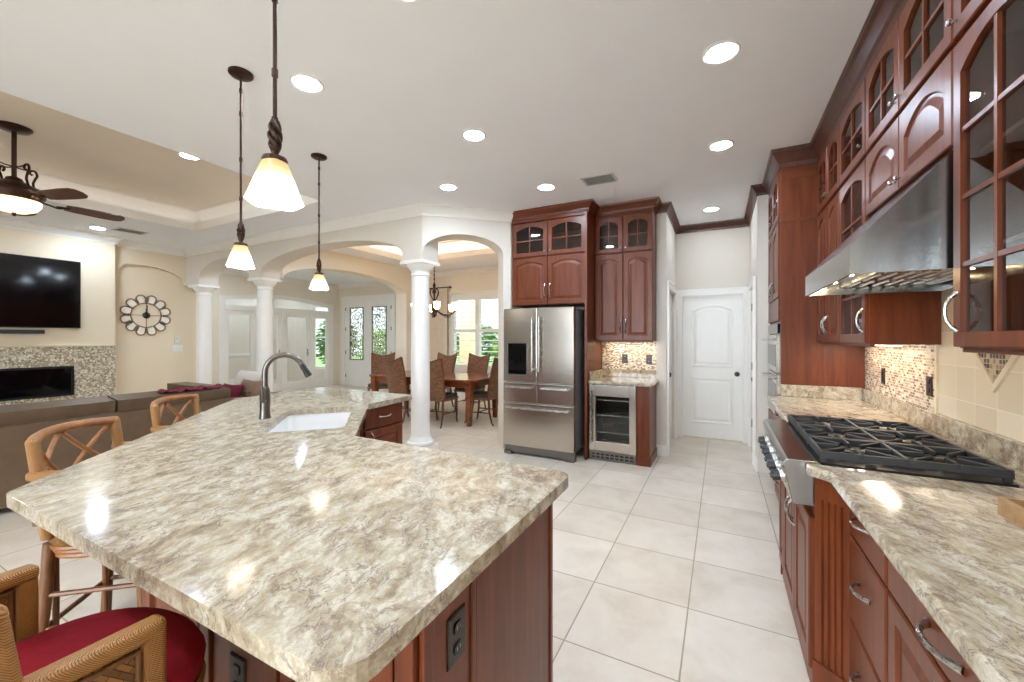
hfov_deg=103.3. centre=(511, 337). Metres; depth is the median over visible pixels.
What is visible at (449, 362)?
dining chair
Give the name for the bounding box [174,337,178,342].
thermostat
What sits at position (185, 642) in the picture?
seat cushion
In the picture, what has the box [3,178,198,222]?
ceiling
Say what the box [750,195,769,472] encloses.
wall
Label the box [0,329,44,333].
soundbar
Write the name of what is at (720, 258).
wall
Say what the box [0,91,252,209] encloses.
ceiling
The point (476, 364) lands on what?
dining chair
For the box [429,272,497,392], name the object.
wall
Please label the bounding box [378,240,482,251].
trim
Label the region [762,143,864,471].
oven tower
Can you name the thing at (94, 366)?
tile
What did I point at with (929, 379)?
electrical outlet
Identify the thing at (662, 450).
baseboard
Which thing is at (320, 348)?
shrub
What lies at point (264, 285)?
column
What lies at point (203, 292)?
column
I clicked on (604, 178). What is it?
ceiling vent
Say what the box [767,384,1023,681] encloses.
countertop
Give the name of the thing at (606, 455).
grille
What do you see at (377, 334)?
shrub
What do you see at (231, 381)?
rail
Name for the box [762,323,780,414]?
double wall oven
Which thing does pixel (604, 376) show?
countertop
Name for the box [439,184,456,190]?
recessed light
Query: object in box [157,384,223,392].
throw blanket
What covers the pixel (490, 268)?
crown molding
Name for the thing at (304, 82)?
recessed light
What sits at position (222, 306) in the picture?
door frame
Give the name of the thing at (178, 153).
recessed light
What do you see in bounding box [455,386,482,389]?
seat cushion
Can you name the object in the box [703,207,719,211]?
recessed light
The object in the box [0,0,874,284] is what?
ceiling
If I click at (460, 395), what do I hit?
baseboard
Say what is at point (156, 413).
bar stool
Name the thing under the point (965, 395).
wall tile
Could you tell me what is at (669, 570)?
floor
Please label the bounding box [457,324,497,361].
shrub
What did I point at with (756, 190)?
crown molding
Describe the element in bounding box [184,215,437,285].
wall
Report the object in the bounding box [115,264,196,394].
wall
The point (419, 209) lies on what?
crown molding
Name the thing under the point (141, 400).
cushion
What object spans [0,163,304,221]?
trim
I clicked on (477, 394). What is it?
seat cushion
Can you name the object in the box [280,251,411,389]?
wall
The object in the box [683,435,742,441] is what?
trim
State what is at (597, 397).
wire shelf
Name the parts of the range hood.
under panel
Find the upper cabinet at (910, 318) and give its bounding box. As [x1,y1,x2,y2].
[817,78,940,346]
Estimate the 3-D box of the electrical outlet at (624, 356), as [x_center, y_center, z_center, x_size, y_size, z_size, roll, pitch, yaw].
[1.449,0.265,5.202,0.070,0.115,0.010,0,0,27]
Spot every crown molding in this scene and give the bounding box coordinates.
[0,203,513,256]
[221,269,383,288]
[429,266,497,276]
[656,184,767,233]
[810,0,907,157]
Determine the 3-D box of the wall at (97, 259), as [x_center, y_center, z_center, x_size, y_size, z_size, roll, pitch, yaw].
[-7.651,-0.095,4.320,0.240,3.050,5.060,0,0,27]
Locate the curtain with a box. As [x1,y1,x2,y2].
[429,286,451,391]
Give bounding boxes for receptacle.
[232,663,239,675]
[453,618,462,634]
[453,639,462,655]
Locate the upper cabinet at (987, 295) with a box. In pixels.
[943,0,1023,355]
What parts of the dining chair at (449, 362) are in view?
backrest, frame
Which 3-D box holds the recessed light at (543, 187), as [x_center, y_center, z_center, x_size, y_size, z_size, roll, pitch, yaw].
[0.366,-1.615,4.346,0.196,0.008,0.196,0,0,27]
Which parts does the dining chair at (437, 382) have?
leg, backrest, frame, leg, seat, leg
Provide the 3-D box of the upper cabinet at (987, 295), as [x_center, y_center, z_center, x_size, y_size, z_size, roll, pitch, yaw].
[1.431,-0.723,0.915,0.346,1.544,0.970,0,0,27]
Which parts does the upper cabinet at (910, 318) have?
door, handle, glass door, handle, door, glass door, light rail, glass door, glass door, handle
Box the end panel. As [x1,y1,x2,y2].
[637,385,656,466]
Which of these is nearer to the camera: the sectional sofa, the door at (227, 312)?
the sectional sofa
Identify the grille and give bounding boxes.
[0,330,42,332]
[589,450,636,464]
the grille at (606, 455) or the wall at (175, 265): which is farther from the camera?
the wall at (175, 265)
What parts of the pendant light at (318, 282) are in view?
rod, lamp shade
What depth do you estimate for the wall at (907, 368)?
2.58 m
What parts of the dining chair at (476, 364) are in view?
seat, backrest, frame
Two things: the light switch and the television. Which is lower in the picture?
the light switch
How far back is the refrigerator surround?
5.01 m
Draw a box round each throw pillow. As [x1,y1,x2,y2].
[223,383,242,397]
[233,370,261,384]
[240,379,261,396]
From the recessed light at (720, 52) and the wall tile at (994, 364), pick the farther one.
the recessed light at (720, 52)
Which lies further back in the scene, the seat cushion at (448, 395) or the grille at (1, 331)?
the seat cushion at (448, 395)
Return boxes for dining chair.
[367,352,394,390]
[381,356,410,424]
[430,357,457,428]
[437,352,457,410]
[454,353,489,412]
[464,357,497,425]
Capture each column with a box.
[188,284,219,383]
[247,277,281,391]
[400,258,439,449]
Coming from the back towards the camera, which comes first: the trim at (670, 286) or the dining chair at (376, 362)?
the dining chair at (376, 362)
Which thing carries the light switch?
attached to the wall at (144, 363)
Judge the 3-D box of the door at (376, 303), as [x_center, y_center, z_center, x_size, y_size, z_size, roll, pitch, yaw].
[-3.805,0.167,11.658,0.919,2.510,0.060,0,0,27]
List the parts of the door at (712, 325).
panel, panel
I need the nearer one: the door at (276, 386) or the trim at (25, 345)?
the trim at (25, 345)
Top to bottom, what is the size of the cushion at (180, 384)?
0.340 m
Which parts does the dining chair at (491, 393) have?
leg, seat, leg, frame, backrest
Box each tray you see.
[997,496,1023,529]
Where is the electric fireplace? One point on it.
(33, 382)
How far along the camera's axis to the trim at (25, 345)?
5.89 m
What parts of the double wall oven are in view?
control panel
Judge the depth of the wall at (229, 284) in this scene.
10.71 m
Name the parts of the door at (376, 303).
leaded glass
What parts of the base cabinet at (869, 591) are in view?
handle, handle, handle, drawer, drawer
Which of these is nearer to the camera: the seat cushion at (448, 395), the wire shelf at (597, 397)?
the wire shelf at (597, 397)
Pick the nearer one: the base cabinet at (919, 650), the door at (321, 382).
the base cabinet at (919, 650)
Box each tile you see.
[0,346,115,404]
[938,289,1023,442]
[978,353,1011,381]
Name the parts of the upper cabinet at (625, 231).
glass door, door, light rail, crown, glass door, door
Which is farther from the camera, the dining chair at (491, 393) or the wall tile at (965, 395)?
the dining chair at (491, 393)
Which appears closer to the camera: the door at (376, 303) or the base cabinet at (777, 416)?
the base cabinet at (777, 416)
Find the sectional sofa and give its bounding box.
[0,382,276,508]
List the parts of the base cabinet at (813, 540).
door, door, handle, handle, board, door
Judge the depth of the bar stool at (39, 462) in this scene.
1.75 m
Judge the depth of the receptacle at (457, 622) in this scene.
0.94 m
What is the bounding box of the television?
[0,253,80,327]
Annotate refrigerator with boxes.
[504,306,584,462]
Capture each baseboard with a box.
[452,392,491,400]
[656,445,667,456]
[754,454,756,471]
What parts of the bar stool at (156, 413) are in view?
post, arm rail, rail, post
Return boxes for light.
[88,226,106,229]
[177,152,199,159]
[226,66,254,269]
[244,0,303,210]
[290,73,323,92]
[309,153,328,290]
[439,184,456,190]
[462,129,485,141]
[537,184,554,190]
[702,40,740,64]
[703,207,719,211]
[708,140,733,150]
[875,344,908,345]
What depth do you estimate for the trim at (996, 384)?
1.76 m
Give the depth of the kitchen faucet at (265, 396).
2.52 m
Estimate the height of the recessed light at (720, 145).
0.008 m
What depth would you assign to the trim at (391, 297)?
12.12 m
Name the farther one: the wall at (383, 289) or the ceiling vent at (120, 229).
the wall at (383, 289)
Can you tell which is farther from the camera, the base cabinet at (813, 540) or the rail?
the rail
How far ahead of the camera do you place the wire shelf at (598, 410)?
5.09 m
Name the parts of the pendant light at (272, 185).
lamp shade, rod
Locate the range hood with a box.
[805,151,952,295]
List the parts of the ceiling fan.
lamp shade, blade, blade arm, blade arm, blade, blade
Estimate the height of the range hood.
0.417 m
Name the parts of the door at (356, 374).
panel, leaded glass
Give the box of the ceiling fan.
[0,120,124,220]
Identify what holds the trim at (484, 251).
attached to the ceiling at (561, 93)
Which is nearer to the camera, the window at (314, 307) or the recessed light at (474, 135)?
the recessed light at (474, 135)
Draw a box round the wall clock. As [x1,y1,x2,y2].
[120,295,170,335]
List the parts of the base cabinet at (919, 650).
door, handle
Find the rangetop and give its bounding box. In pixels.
[757,414,1019,505]
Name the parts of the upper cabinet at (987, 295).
handle, knob, glass door, light rail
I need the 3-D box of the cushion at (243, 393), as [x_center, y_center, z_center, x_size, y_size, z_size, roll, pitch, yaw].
[-3.693,0.840,5.394,0.990,0.340,0.240,0,0,27]
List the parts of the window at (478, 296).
shutter panel, shutter panel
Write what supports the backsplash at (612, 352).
attached to the wall niche
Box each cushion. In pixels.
[0,396,115,425]
[16,607,205,681]
[107,386,230,411]
[167,382,214,389]
[240,391,250,396]
[368,382,387,386]
[445,392,456,398]
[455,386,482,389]
[473,391,486,397]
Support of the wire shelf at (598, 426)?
attached to the beverage cooler
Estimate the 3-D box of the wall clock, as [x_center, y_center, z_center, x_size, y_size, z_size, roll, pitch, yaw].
[-6.356,-0.395,7.044,0.036,0.707,0.707,0,0,27]
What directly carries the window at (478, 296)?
in the wall at (488, 280)
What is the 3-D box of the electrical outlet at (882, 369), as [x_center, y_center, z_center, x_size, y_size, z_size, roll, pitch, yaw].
[2.637,0.270,2.881,0.010,0.115,0.070,0,0,27]
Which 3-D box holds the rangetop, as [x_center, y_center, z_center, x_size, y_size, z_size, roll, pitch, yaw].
[1.607,0.561,1.927,0.711,0.223,0.920,0,0,27]
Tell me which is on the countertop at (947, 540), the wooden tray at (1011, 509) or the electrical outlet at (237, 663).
the wooden tray at (1011, 509)
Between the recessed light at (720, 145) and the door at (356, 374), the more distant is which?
the door at (356, 374)
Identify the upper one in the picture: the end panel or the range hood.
the range hood
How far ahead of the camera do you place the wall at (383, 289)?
11.96 m
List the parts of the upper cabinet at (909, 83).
glass door, door, knob, knob, knob, door, glass door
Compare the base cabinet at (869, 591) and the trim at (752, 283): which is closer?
the base cabinet at (869, 591)
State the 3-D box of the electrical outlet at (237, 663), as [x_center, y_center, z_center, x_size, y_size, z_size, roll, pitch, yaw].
[-0.761,0.940,1.121,0.070,0.115,0.010,0,0,27]
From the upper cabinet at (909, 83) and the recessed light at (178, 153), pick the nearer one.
the upper cabinet at (909, 83)
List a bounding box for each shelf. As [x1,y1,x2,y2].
[596,396,628,401]
[596,408,628,417]
[596,424,628,434]
[980,118,1023,251]
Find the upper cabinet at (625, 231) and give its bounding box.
[595,196,661,341]
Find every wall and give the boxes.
[0,227,114,345]
[115,246,185,284]
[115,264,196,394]
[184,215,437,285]
[211,274,338,384]
[225,299,324,380]
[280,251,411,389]
[339,285,396,384]
[422,215,509,448]
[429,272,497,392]
[510,222,521,308]
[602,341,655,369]
[656,213,675,445]
[676,226,749,289]
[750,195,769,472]
[865,345,933,411]
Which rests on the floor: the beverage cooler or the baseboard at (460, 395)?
the beverage cooler
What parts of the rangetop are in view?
knob, knob, knob, knob, knob, knob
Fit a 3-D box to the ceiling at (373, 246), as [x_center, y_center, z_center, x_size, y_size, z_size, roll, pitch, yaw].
[-1.465,-1.845,7.367,2.940,0.270,2.130,0,0,27]
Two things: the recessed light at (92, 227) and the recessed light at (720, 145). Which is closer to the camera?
the recessed light at (720, 145)
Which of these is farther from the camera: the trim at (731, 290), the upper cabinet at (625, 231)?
the trim at (731, 290)
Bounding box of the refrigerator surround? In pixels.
[511,199,601,459]
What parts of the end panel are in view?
moulding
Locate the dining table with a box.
[369,370,497,426]
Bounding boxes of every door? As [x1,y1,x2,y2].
[225,310,253,383]
[273,312,280,391]
[285,313,308,390]
[312,315,328,387]
[345,301,367,385]
[368,300,390,383]
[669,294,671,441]
[683,294,742,440]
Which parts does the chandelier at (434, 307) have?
stem, lamp shade, lamp shade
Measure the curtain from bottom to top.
2.648 m
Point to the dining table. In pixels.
(468, 381)
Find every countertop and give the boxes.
[6,387,567,681]
[588,368,658,386]
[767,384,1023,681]
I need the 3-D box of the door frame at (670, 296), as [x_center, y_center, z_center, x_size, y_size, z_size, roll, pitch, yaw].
[2.095,0.409,5.378,0.114,2.018,0.830,0,0,27]
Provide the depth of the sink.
2.88 m
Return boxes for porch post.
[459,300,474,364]
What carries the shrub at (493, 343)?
on the lawn
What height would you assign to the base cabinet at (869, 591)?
0.889 m
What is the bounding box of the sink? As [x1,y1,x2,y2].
[269,412,350,431]
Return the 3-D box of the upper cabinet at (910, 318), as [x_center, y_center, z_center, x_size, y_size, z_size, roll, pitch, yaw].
[2.386,-0.723,2.766,0.346,1.544,1.275,0,0,27]
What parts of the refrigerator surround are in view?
glass door, door, head rail, crown, glass door, door, panel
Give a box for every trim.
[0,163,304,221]
[0,345,116,347]
[39,189,322,230]
[341,293,394,384]
[346,246,494,260]
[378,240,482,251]
[667,280,676,455]
[677,287,747,443]
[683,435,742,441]
[748,275,755,464]
[934,345,1019,412]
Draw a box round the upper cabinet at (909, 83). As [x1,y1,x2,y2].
[866,0,959,216]
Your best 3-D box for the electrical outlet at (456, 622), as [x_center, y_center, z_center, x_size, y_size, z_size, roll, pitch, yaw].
[-0.127,0.695,0.942,0.010,0.115,0.070,0,0,27]
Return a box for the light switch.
[172,345,182,351]
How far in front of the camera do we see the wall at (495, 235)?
5.22 m
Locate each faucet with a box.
[259,352,311,418]
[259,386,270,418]
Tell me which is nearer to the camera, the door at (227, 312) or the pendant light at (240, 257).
the pendant light at (240, 257)
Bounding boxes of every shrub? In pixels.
[316,320,360,363]
[359,329,385,354]
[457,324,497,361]
[490,332,497,358]
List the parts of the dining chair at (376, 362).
backrest, frame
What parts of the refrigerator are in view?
dispenser panel, handle, drawer, door, handle, freezer drawer, handle, handle, drawer, door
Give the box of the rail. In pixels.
[229,353,249,383]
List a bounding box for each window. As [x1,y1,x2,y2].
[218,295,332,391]
[313,306,325,368]
[447,290,497,372]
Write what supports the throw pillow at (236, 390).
on the sectional sofa
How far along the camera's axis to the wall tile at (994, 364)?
1.71 m
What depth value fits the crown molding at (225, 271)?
11.39 m
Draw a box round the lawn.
[316,352,493,366]
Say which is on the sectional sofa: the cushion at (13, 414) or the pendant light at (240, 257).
the cushion at (13, 414)
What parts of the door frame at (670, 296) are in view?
panel, panel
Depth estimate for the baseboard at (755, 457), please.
4.35 m
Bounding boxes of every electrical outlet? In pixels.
[230,651,245,681]
[447,603,464,671]
[622,354,627,362]
[646,355,651,363]
[881,368,884,383]
[926,375,932,396]
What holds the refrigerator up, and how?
on the floor
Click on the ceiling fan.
(17, 197)
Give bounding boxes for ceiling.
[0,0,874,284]
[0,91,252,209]
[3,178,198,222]
[369,245,488,254]
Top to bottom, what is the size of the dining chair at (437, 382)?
1.136 m
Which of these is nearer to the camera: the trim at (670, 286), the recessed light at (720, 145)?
the recessed light at (720, 145)
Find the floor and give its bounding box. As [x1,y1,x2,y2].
[0,385,809,681]
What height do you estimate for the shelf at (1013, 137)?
0.345 m
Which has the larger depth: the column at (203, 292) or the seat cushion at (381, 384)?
the seat cushion at (381, 384)
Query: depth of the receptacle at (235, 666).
1.12 m
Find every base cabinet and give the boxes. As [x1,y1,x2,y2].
[773,410,781,500]
[775,478,851,681]
[849,508,891,681]
[888,560,980,681]
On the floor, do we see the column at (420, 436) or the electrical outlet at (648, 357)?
the column at (420, 436)
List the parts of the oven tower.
door, glass door, drawer, filler panel, glass door, door, crown, rail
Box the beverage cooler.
[589,384,636,464]
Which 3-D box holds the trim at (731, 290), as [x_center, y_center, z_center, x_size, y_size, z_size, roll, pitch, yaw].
[2.819,0.367,5.713,0.942,2.126,0.080,0,0,27]
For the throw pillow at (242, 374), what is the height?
0.395 m
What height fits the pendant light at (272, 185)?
1.192 m
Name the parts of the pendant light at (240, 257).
lamp shade, rod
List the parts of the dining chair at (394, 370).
backrest, frame, leg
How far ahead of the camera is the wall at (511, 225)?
5.28 m
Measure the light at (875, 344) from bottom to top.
0.010 m
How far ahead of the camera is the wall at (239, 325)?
13.19 m
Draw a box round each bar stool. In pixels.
[0,564,205,681]
[24,416,141,632]
[150,393,200,431]
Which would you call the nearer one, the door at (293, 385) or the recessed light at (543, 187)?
the recessed light at (543, 187)
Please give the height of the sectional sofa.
0.855 m
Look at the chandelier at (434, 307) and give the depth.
7.37 m
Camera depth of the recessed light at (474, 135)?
3.23 m
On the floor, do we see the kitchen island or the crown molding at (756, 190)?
the kitchen island
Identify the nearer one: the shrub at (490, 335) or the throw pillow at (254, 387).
the throw pillow at (254, 387)
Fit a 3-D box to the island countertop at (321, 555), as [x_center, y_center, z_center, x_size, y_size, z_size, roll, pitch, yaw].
[-1.194,0.520,2.317,1.714,0.040,3.883,0,0,-28]
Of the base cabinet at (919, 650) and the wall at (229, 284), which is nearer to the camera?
the base cabinet at (919, 650)
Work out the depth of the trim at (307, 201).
5.48 m
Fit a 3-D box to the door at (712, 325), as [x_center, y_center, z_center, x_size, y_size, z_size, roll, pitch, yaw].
[2.825,0.409,5.725,0.764,2.018,0.114,0,0,27]
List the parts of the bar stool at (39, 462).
post, arm rail, leg, rail, leg, post, arm rail, leg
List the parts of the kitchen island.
panel, panel, panel, drawer, door, panel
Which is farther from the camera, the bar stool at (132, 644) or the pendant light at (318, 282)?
the pendant light at (318, 282)
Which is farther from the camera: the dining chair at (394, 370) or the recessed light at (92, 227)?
the dining chair at (394, 370)
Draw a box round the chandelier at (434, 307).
[429,267,457,317]
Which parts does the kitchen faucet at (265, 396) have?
lever, spout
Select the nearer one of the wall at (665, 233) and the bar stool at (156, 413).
the bar stool at (156, 413)
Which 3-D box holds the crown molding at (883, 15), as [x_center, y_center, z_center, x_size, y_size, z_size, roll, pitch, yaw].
[1.901,-1.543,1.841,0.380,0.150,3.205,0,0,27]
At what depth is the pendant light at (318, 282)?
3.60 m
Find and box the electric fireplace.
[0,366,73,401]
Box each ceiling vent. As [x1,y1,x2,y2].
[111,227,148,234]
[580,172,617,186]
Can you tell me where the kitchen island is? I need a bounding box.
[142,402,552,681]
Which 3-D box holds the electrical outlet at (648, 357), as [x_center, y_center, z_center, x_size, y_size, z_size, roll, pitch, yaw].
[1.714,0.270,5.065,0.070,0.115,0.010,0,0,27]
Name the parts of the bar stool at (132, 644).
woven panel, post, arm rail, arm rail, woven panel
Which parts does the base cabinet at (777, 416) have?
door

